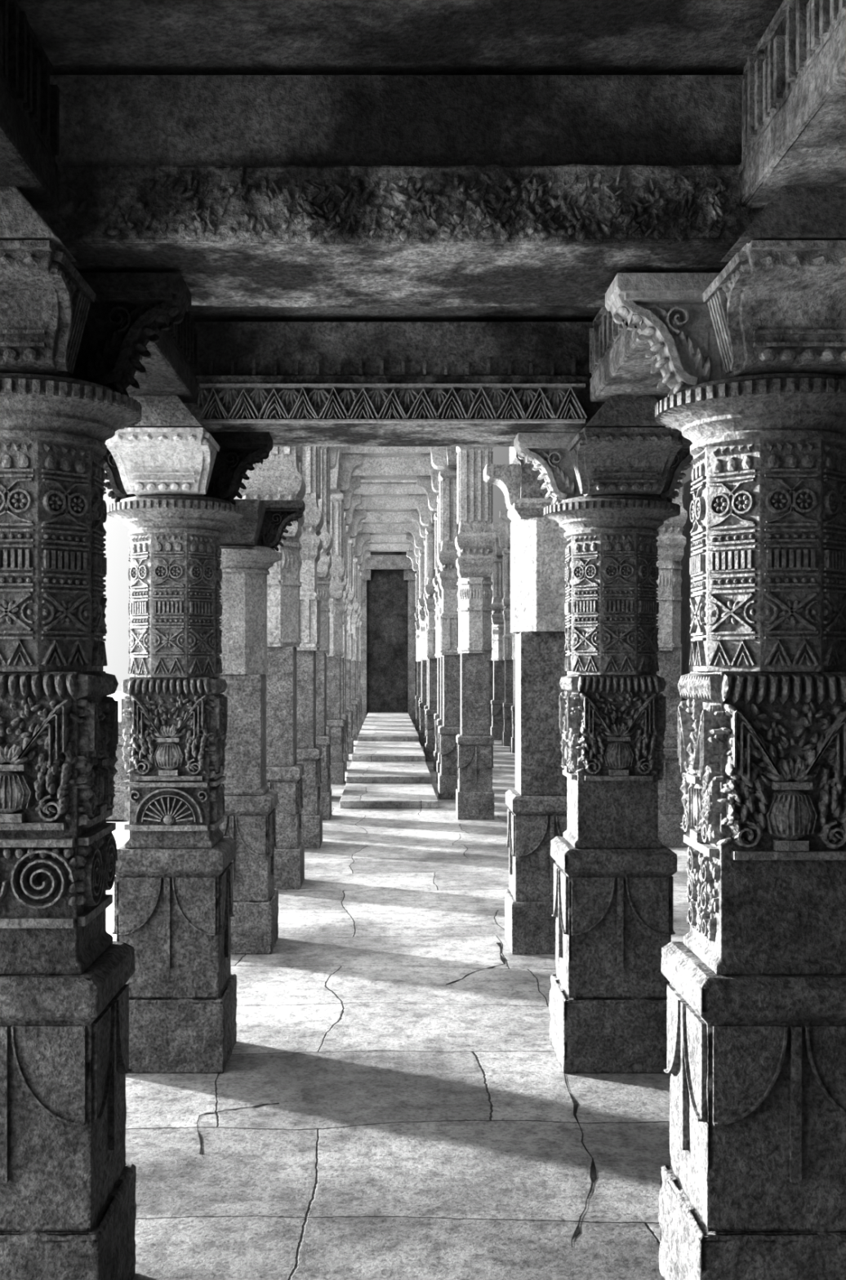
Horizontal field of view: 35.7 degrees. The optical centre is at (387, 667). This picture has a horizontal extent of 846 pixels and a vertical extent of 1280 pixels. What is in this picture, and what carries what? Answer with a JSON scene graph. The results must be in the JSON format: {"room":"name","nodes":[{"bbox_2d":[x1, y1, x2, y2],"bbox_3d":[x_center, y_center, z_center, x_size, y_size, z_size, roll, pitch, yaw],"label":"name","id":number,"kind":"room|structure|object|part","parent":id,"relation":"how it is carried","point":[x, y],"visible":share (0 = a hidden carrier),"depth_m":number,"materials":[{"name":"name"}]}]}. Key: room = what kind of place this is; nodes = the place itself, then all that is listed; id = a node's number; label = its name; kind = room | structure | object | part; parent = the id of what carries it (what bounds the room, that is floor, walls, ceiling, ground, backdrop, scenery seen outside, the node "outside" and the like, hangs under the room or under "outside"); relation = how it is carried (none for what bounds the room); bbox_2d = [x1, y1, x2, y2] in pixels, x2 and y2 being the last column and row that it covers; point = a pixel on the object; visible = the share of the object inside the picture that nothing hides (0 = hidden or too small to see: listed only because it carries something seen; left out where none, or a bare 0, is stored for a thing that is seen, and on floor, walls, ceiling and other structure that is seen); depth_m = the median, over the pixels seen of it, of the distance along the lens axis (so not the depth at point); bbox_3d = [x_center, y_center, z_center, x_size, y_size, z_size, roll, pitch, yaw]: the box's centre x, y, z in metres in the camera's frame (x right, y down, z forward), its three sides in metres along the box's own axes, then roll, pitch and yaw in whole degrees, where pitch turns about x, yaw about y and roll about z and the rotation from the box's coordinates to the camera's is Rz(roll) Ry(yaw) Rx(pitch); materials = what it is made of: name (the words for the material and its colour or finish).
{"room":"house of worship","nodes":[
{"label":"house of worship","id":0,"kind":"room"},
{"bbox_2d":[360,551,417,724],"bbox_3d":[0.000,-0.925,37.050,3.200,5.050,0.500,0,0,0],"label":"doorway","id":1,"kind":"structure","parent":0,"point":[388,664],"depth_m":37.00,"materials":[{"name":"stone"}]},
{"bbox_2d":[16,0,783,321],"bbox_3d":[1.475,-1.468,1.375,5.450,0.165,8.750,0,0,0],"label":"ceiling","id":2,"kind":"structure","parent":0,"point":[77,37],"depth_m":2.91,"materials":[{"name":"stone"}]},
{"bbox_2d":[113,724,689,1279],"bbox_3d":[1.300,1.699,17.000,5.800,0.202,42.000,0,0,0],"label":"floor","id":3,"kind":"structure","parent":0,"point":[393,1099],"depth_m":4.79,"materials":[{"name":"grey stone"}]},
{"bbox_2d":[0,240,191,1279],"bbox_3d":[-0.890,0.327,3.250,0.784,2.554,0.990,0,0,0],"label":"stone pillar","id":4,"kind":"structure","parent":3,"relation":"on","point":[73,343],"depth_m":3.08,"materials":[{"name":"grey stone"}]},
{"bbox_2d":[0,0,75,262],"bbox_3d":[-0.870,-1.129,0.863,0.357,0.453,4.130,0,0,0],"label":"beam","id":5,"kind":"structure","parent":4,"relation":"on","point":[29,104],"depth_m":2.73,"materials":[{"name":"stone"}]},
{"bbox_2d":[0,186,75,262],"bbox_3d":[-0.870,-0.963,2.840,0.357,0.122,0.168,0,0,0],"label":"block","id":6,"kind":"object","parent":5,"relation":"on","point":[20,220],"depth_m":2.77,"materials":[{"name":"grey stone"}]},
{"bbox_2d":[125,311,203,427],"bbox_3d":[-0.870,-1.129,4.315,0.357,0.453,1.524,0,0,0],"label":"beam","id":7,"kind":"structure","parent":4,"relation":"on","point":[169,382],"depth_m":4.83,"materials":[{"name":"stone"}]},
{"bbox_2d":[128,395,203,427],"bbox_3d":[-0.870,-0.963,4.990,0.357,0.122,0.168,0,0,0],"label":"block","id":8,"kind":"object","parent":7,"relation":"on","point":[157,411],"depth_m":4.92,"materials":[{"name":"grey stone"}]},
{"bbox_2d":[35,75,763,307],"bbox_3d":[0.024,-1.159,3.244,2.337,0.397,0.561,0,0,0],"label":"stone lintel","id":9,"kind":"object","parent":4,"relation":"on","point":[340,191],"visible":0.7,"depth_m":3.01,"materials":[{"name":"grey stone"}]},
{"bbox_2d":[102,427,272,1073],"bbox_3d":[-0.870,0.327,5.400,0.784,2.554,0.990,0,0,0],"label":"stone pillar","id":10,"kind":"structure","parent":3,"relation":"on","point":[173,489],"depth_m":5.22,"materials":[{"name":"grey stone"}]},
{"bbox_2d":[184,321,667,446],"bbox_3d":[0.025,-1.155,5.383,2.330,0.405,0.574,0,0,0],"label":"stone lintel","id":11,"kind":"object","parent":10,"relation":"on","point":[301,384],"visible":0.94,"depth_m":5.16,"materials":[{"name":"grey stone"}]},
{"bbox_2d":[218,498,305,954],"bbox_3d":[-0.870,0.327,7.550,0.784,2.554,0.940,0,0,0],"label":"stone pillar","id":12,"kind":"structure","parent":3,"relation":"on","point":[249,542],"depth_m":7.38,"materials":[{"name":"grey stone"}]},
{"bbox_2d":[238,446,306,888],"bbox_3d":[-0.858,-0.675,9.700,0.987,4.550,1.028,0,0,0],"label":"stone pillar","id":13,"kind":"structure","parent":3,"relation":"on","point":[278,477],"depth_m":9.50,"materials":[{"name":"grey stone"}]},
{"bbox_2d":[296,446,323,848],"bbox_3d":[-0.841,-0.675,11.850,1.040,4.550,1.084,0,0,0],"label":"stone pillar","id":14,"kind":"structure","parent":3,"relation":"on","point":[308,753],"depth_m":11.64,"materials":[{"name":"grey stone"}]},
{"bbox_2d":[315,446,332,820],"bbox_3d":[-0.846,-0.675,14.000,1.035,4.550,1.078,0,0,0],"label":"stone pillar","id":15,"kind":"structure","parent":3,"relation":"on","point":[323,740],"depth_m":13.81,"materials":[{"name":"grey stone"}]},
{"bbox_2d":[325,446,339,788],"bbox_3d":[-0.917,-0.675,16.150,0.912,4.550,0.950,0,0,0],"label":"stone pillar","id":16,"kind":"structure","parent":3,"relation":"on","point":[334,450],"depth_m":16.04,"materials":[{"name":"grey stone"}]},
{"bbox_2d":[326,449,362,783],"bbox_3d":[-0.826,-0.675,18.300,0.962,4.550,1.002,0,0,0],"label":"stone pillar","id":17,"kind":"structure","parent":3,"relation":"on","point":[340,475],"depth_m":18.11,"materials":[{"name":"grey stone"}]},
{"bbox_2d":[338,446,430,457],"bbox_3d":[0.025,-3.306,18.300,2.290,0.708,0.420,0,0,0],"label":"lintel","id":18,"kind":"object","parent":17,"relation":"on","point":[366,451],"visible":0.05,"depth_m":18.11,"materials":[{"name":"stone"}]},
{"bbox_2d":[340,476,359,771],"bbox_3d":[-0.830,-0.675,20.450,0.818,4.550,0.852,0,0,0],"label":"stone pillar","id":19,"kind":"structure","parent":3,"relation":"on","point":[355,481],"depth_m":20.32,"materials":[{"name":"grey stone"}]},
{"bbox_2d":[351,457,430,479],"bbox_3d":[0.025,-3.357,20.450,2.290,0.810,0.579,0,0,0],"label":"lintel","id":20,"kind":"object","parent":19,"relation":"on","point":[372,468],"visible":0.07,"depth_m":20.19,"materials":[{"name":"stone"}]},
{"bbox_2d":[343,494,361,761],"bbox_3d":[-0.873,-0.675,22.600,0.854,4.550,0.889,0,0,0],"label":"stone pillar","id":21,"kind":"structure","parent":3,"relation":"on","point":[356,500],"depth_m":22.47,"materials":[{"name":"grey stone"}]},
{"bbox_2d":[345,510,366,753],"bbox_3d":[-0.866,-0.675,24.750,0.942,4.550,0.981,0,0,0],"label":"stone pillar","id":22,"kind":"structure","parent":3,"relation":"on","point":[358,515],"depth_m":24.57,"materials":[{"name":"grey stone"}]},
{"bbox_2d":[350,522,363,736],"bbox_3d":[-0.919,-0.675,26.900,0.846,4.550,0.881,0,0,0],"label":"stone pillar","id":23,"kind":"structure","parent":3,"relation":"on","point":[360,528],"depth_m":26.78,"materials":[{"name":"grey stone"}]},
{"bbox_2d":[350,533,370,740],"bbox_3d":[-0.892,-0.675,29.050,1.034,4.550,1.077,0,0,0],"label":"stone pillar","id":24,"kind":"structure","parent":3,"relation":"on","point":[362,538],"depth_m":28.85,"materials":[{"name":"grey stone"}]},
{"bbox_2d":[358,524,410,534],"bbox_3d":[0.025,-3.334,29.050,2.290,0.765,0.550,0,0,0],"label":"lintel","id":25,"kind":"object","parent":24,"relation":"on","point":[373,529],"visible":0.06,"depth_m":28.80,"materials":[{"name":"stone"}]},
{"bbox_2d":[355,542,368,733],"bbox_3d":[-0.843,-0.675,31.200,0.830,4.550,0.865,0,0,0],"label":"stone pillar","id":26,"kind":"structure","parent":3,"relation":"on","point":[366,546],"depth_m":31.05,"materials":[{"name":"grey stone"}]},
{"bbox_2d":[358,551,370,729],"bbox_3d":[-0.840,-0.675,33.350,0.824,4.550,0.859,0,0,0],"label":"stone pillar","id":27,"kind":"structure","parent":3,"relation":"on","point":[366,554],"depth_m":33.20,"materials":[{"name":"grey stone"}]},
{"bbox_2d":[339,782,438,808],"bbox_3d":[0.020,1.557,25.825,1.120,0.084,21.850,0,0,0],"label":"stone step","id":28,"kind":"structure","parent":3,"relation":"on","point":[354,795],"depth_m":15.44,"materials":[{"name":"grey stone"}]},
{"bbox_2d":[346,761,431,782],"bbox_3d":[0.020,1.472,26.975,1.120,0.084,19.550,0,0,0],"label":"stone step","id":29,"kind":"structure","parent":28,"relation":"on","point":[358,771],"depth_m":17.85,"materials":[{"name":"grey stone"}]},
{"bbox_2d":[351,741,425,761],"bbox_3d":[0.020,1.387,28.375,1.120,0.084,16.750,0,0,0],"label":"stone step","id":30,"kind":"structure","parent":29,"relation":"on","point":[364,751],"depth_m":20.83,"materials":[{"name":"grey stone"}]},
{"bbox_2d":[357,712,418,741],"bbox_3d":[0.020,1.302,30.375,1.120,0.084,12.750,0,0,0],"label":"stone step","id":31,"kind":"structure","parent":30,"relation":"on","point":[376,726],"depth_m":27.06,"materials":[{"name":"grey stone"}]},
{"bbox_2d":[405,533,421,735],"bbox_3d":[0.939,-0.675,29.050,1.047,4.550,1.091,0,0,0],"label":"stone pillar","id":32,"kind":"structure","parent":3,"relation":"on","point":[409,537],"depth_m":28.90,"materials":[{"name":"grey stone"}]},
{"bbox_2d":[406,551,421,730],"bbox_3d":[0.906,-0.675,33.350,0.832,4.550,0.866,0,0,0],"label":"stone pillar","id":33,"kind":"structure","parent":3,"relation":"on","point":[411,554],"depth_m":33.20,"materials":[{"name":"grey stone"}]},
{"bbox_2d":[366,543,412,551],"bbox_3d":[0.025,-3.193,33.350,2.290,0.482,0.398,0,0,0],"label":"lintel","id":34,"kind":"object","parent":33,"relation":"on","point":[372,547],"visible":0.07,"depth_m":33.17,"materials":[{"name":"stone"}]},
{"bbox_2d":[408,542,421,726],"bbox_3d":[0.959,-0.675,31.200,0.868,4.550,0.904,0,0,0],"label":"stone pillar","id":35,"kind":"structure","parent":3,"relation":"on","point":[411,546],"depth_m":31.08,"materials":[{"name":"grey stone"}]},
{"bbox_2d":[365,534,410,543],"bbox_3d":[0.025,-3.358,31.200,2.290,0.812,0.386,0,0,0],"label":"lintel","id":36,"kind":"object","parent":35,"relation":"on","point":[375,539],"visible":0.04,"depth_m":31.03,"materials":[{"name":"stone"}]},
{"bbox_2d":[404,522,426,746],"bbox_3d":[0.890,-0.675,26.900,1.040,4.550,1.084,0,0,0],"label":"stone pillar","id":37,"kind":"structure","parent":3,"relation":"on","point":[412,527],"depth_m":26.71,"materials":[{"name":"grey stone"}]},
{"bbox_2d":[360,511,416,524],"bbox_3d":[0.025,-3.304,26.900,2.290,0.704,0.401,0,0,0],"label":"lintel","id":38,"kind":"object","parent":37,"relation":"on","point":[372,517],"visible":0.05,"depth_m":26.72,"materials":[{"name":"stone"}]},
{"bbox_2d":[410,510,428,751],"bbox_3d":[0.924,-0.675,24.750,0.969,4.550,1.010,0,0,0],"label":"stone pillar","id":39,"kind":"structure","parent":3,"relation":"on","point":[415,515],"depth_m":24.61,"materials":[{"name":"grey stone"}]},
{"bbox_2d":[354,497,417,511],"bbox_3d":[0.025,-3.312,24.750,2.290,0.719,0.491,0,0,0],"label":"lintel","id":40,"kind":"object","parent":39,"relation":"on","point":[368,504],"visible":0.05,"depth_m":24.53,"materials":[{"name":"stone"}]},
{"bbox_2d":[408,494,437,761],"bbox_3d":[0.899,-0.675,22.600,1.046,4.550,1.089,0,0,0],"label":"stone pillar","id":41,"kind":"structure","parent":3,"relation":"on","point":[420,502],"depth_m":22.39,"materials":[{"name":"grey stone"}]},
{"bbox_2d":[352,480,426,497],"bbox_3d":[0.025,-3.197,22.600,2.290,0.490,0.452,0,0,0],"label":"lintel","id":42,"kind":"object","parent":41,"relation":"on","point":[368,488],"visible":0.11,"depth_m":22.40,"materials":[{"name":"stone"}]},
{"bbox_3d":[0.025,-3.185,22.600,2.250,0.069,0.452,0,0,0],"label":"cornice","id":43,"kind":"part","parent":42,"relation":"part of","materials":[{"name":"stone"}]},
{"bbox_2d":[416,475,439,771],"bbox_3d":[0.968,-0.675,20.450,1.022,4.550,1.064,0,0,0],"label":"stone pillar","id":44,"kind":"structure","parent":3,"relation":"on","point":[423,482],"depth_m":20.29,"materials":[{"name":"grey stone"}]},
{"bbox_2d":[420,453,442,782],"bbox_3d":[0.891,-0.675,18.300,0.845,4.550,0.880,0,0,0],"label":"stone pillar","id":45,"kind":"structure","parent":3,"relation":"on","point":[425,459],"depth_m":18.18,"materials":[{"name":"grey stone"}]},
{"bbox_2d":[427,446,460,799],"bbox_3d":[0.870,-0.675,16.150,1.021,4.550,1.064,0,0,0],"label":"stone pillar","id":46,"kind":"structure","parent":3,"relation":"on","point":[444,459],"depth_m":15.95,"materials":[{"name":"grey stone"}]},
{"bbox_2d":[454,446,494,819],"bbox_3d":[0.932,-0.675,14.000,0.821,4.550,0.856,0,0,0],"label":"stone pillar","id":47,"kind":"structure","parent":3,"relation":"on","point":[474,541],"depth_m":13.83,"materials":[{"name":"grey stone"}]},
{"bbox_2d":[489,577,492,726],"bbox_3d":[2.452,-0.675,31.200,0.999,4.550,1.041,0,0,0],"label":"stone pillar","id":48,"kind":"structure","parent":3,"relation":"on","point":[491,660],"depth_m":31.02,"materials":[{"name":"grey stone"}]},
{"bbox_2d":[489,532,504,740],"bbox_3d":[2.525,-0.675,29.050,1.014,4.550,1.057,0,0,0],"label":"stone pillar","id":49,"kind":"structure","parent":3,"relation":"on","point":[497,622],"depth_m":28.84,"materials":[{"name":"grey stone"}]},
{"bbox_2d":[491,522,512,746],"bbox_3d":[2.547,-0.675,26.900,0.793,4.550,0.826,0,0,0],"label":"stone pillar","id":50,"kind":"structure","parent":3,"relation":"on","point":[500,528],"depth_m":26.75,"materials":[{"name":"grey stone"}]},
{"bbox_2d":[498,510,515,752],"bbox_3d":[2.521,-0.675,24.750,0.802,4.550,0.836,0,0,0],"label":"stone pillar","id":51,"kind":"structure","parent":3,"relation":"on","point":[503,514],"depth_m":24.64,"materials":[{"name":"grey stone"}]},
{"bbox_2d":[483,446,567,954],"bbox_3d":[0.920,-0.150,7.550,0.720,3.500,0.450,0,0,0],"label":"stone pillar","id":52,"kind":"structure","parent":3,"relation":"on","point":[536,811],"depth_m":7.38,"materials":[{"name":"grey stone"}]},
{"bbox_2d":[513,427,693,1073],"bbox_3d":[0.920,0.327,5.400,0.784,2.554,0.990,0,0,0],"label":"stone pillar","id":53,"kind":"structure","parent":3,"relation":"on","point":[613,488],"depth_m":5.22,"materials":[{"name":"grey stone"}]},
{"bbox_2d":[656,471,687,847],"bbox_3d":[2.465,-0.675,11.850,0.805,4.550,0.838,0,0,0],"label":"stone pillar","id":54,"kind":"structure","parent":3,"relation":"on","point":[671,543],"depth_m":11.68,"materials":[{"name":"grey stone"}]},
{"bbox_2d":[604,240,845,1279],"bbox_3d":[0.945,0.327,3.250,0.784,2.554,0.990,0,0,0],"label":"stone pillar","id":55,"kind":"structure","parent":3,"relation":"on","point":[750,354],"depth_m":3.08,"materials":[{"name":"grey stone"}]},
{"bbox_2d":[584,306,670,427],"bbox_3d":[0.920,-1.129,4.315,0.357,0.453,1.524,0,0,0],"label":"beam","id":56,"kind":"structure","parent":55,"relation":"on","point":[622,378],"depth_m":4.82,"materials":[{"name":"stone"}]},
{"bbox_2d":[584,395,666,427],"bbox_3d":[0.920,-0.963,4.990,0.357,0.122,0.168,0,0,0],"label":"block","id":57,"kind":"object","parent":56,"relation":"on","point":[617,411],"depth_m":4.92,"materials":[{"name":"grey stone"}]},
{"bbox_2d":[720,0,845,262],"bbox_3d":[0.920,-1.129,0.863,0.357,0.453,4.130,0,0,0],"label":"beam","id":58,"kind":"structure","parent":55,"relation":"on","point":[792,167],"depth_m":2.67,"materials":[{"name":"stone"}]},
{"bbox_2d":[720,185,845,262],"bbox_3d":[0.920,-0.963,2.840,0.357,0.122,0.168,0,0,0],"label":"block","id":59,"kind":"object","parent":58,"relation":"on","point":[789,212],"depth_m":2.77,"materials":[{"name":"grey stone"}]},
{"bbox_2d":[679,479,693,702],"bbox_3d":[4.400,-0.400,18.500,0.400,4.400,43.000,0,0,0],"label":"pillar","id":60,"kind":"structure","parent":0,"point":[686,611],"depth_m":18.46,"materials":[{"name":"stone"}]},
{"label":"outside","id":61,"kind":"structure","parent":0,"visible":0},
{"bbox_2d":[105,691,128,941],"bbox_3d":[-45.800,1.760,30.000,88.400,0.280,120.000,0,0,0],"label":"ground","id":62,"kind":"structure","parent":61,"point":[121,836],"depth_m":12.48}
]}

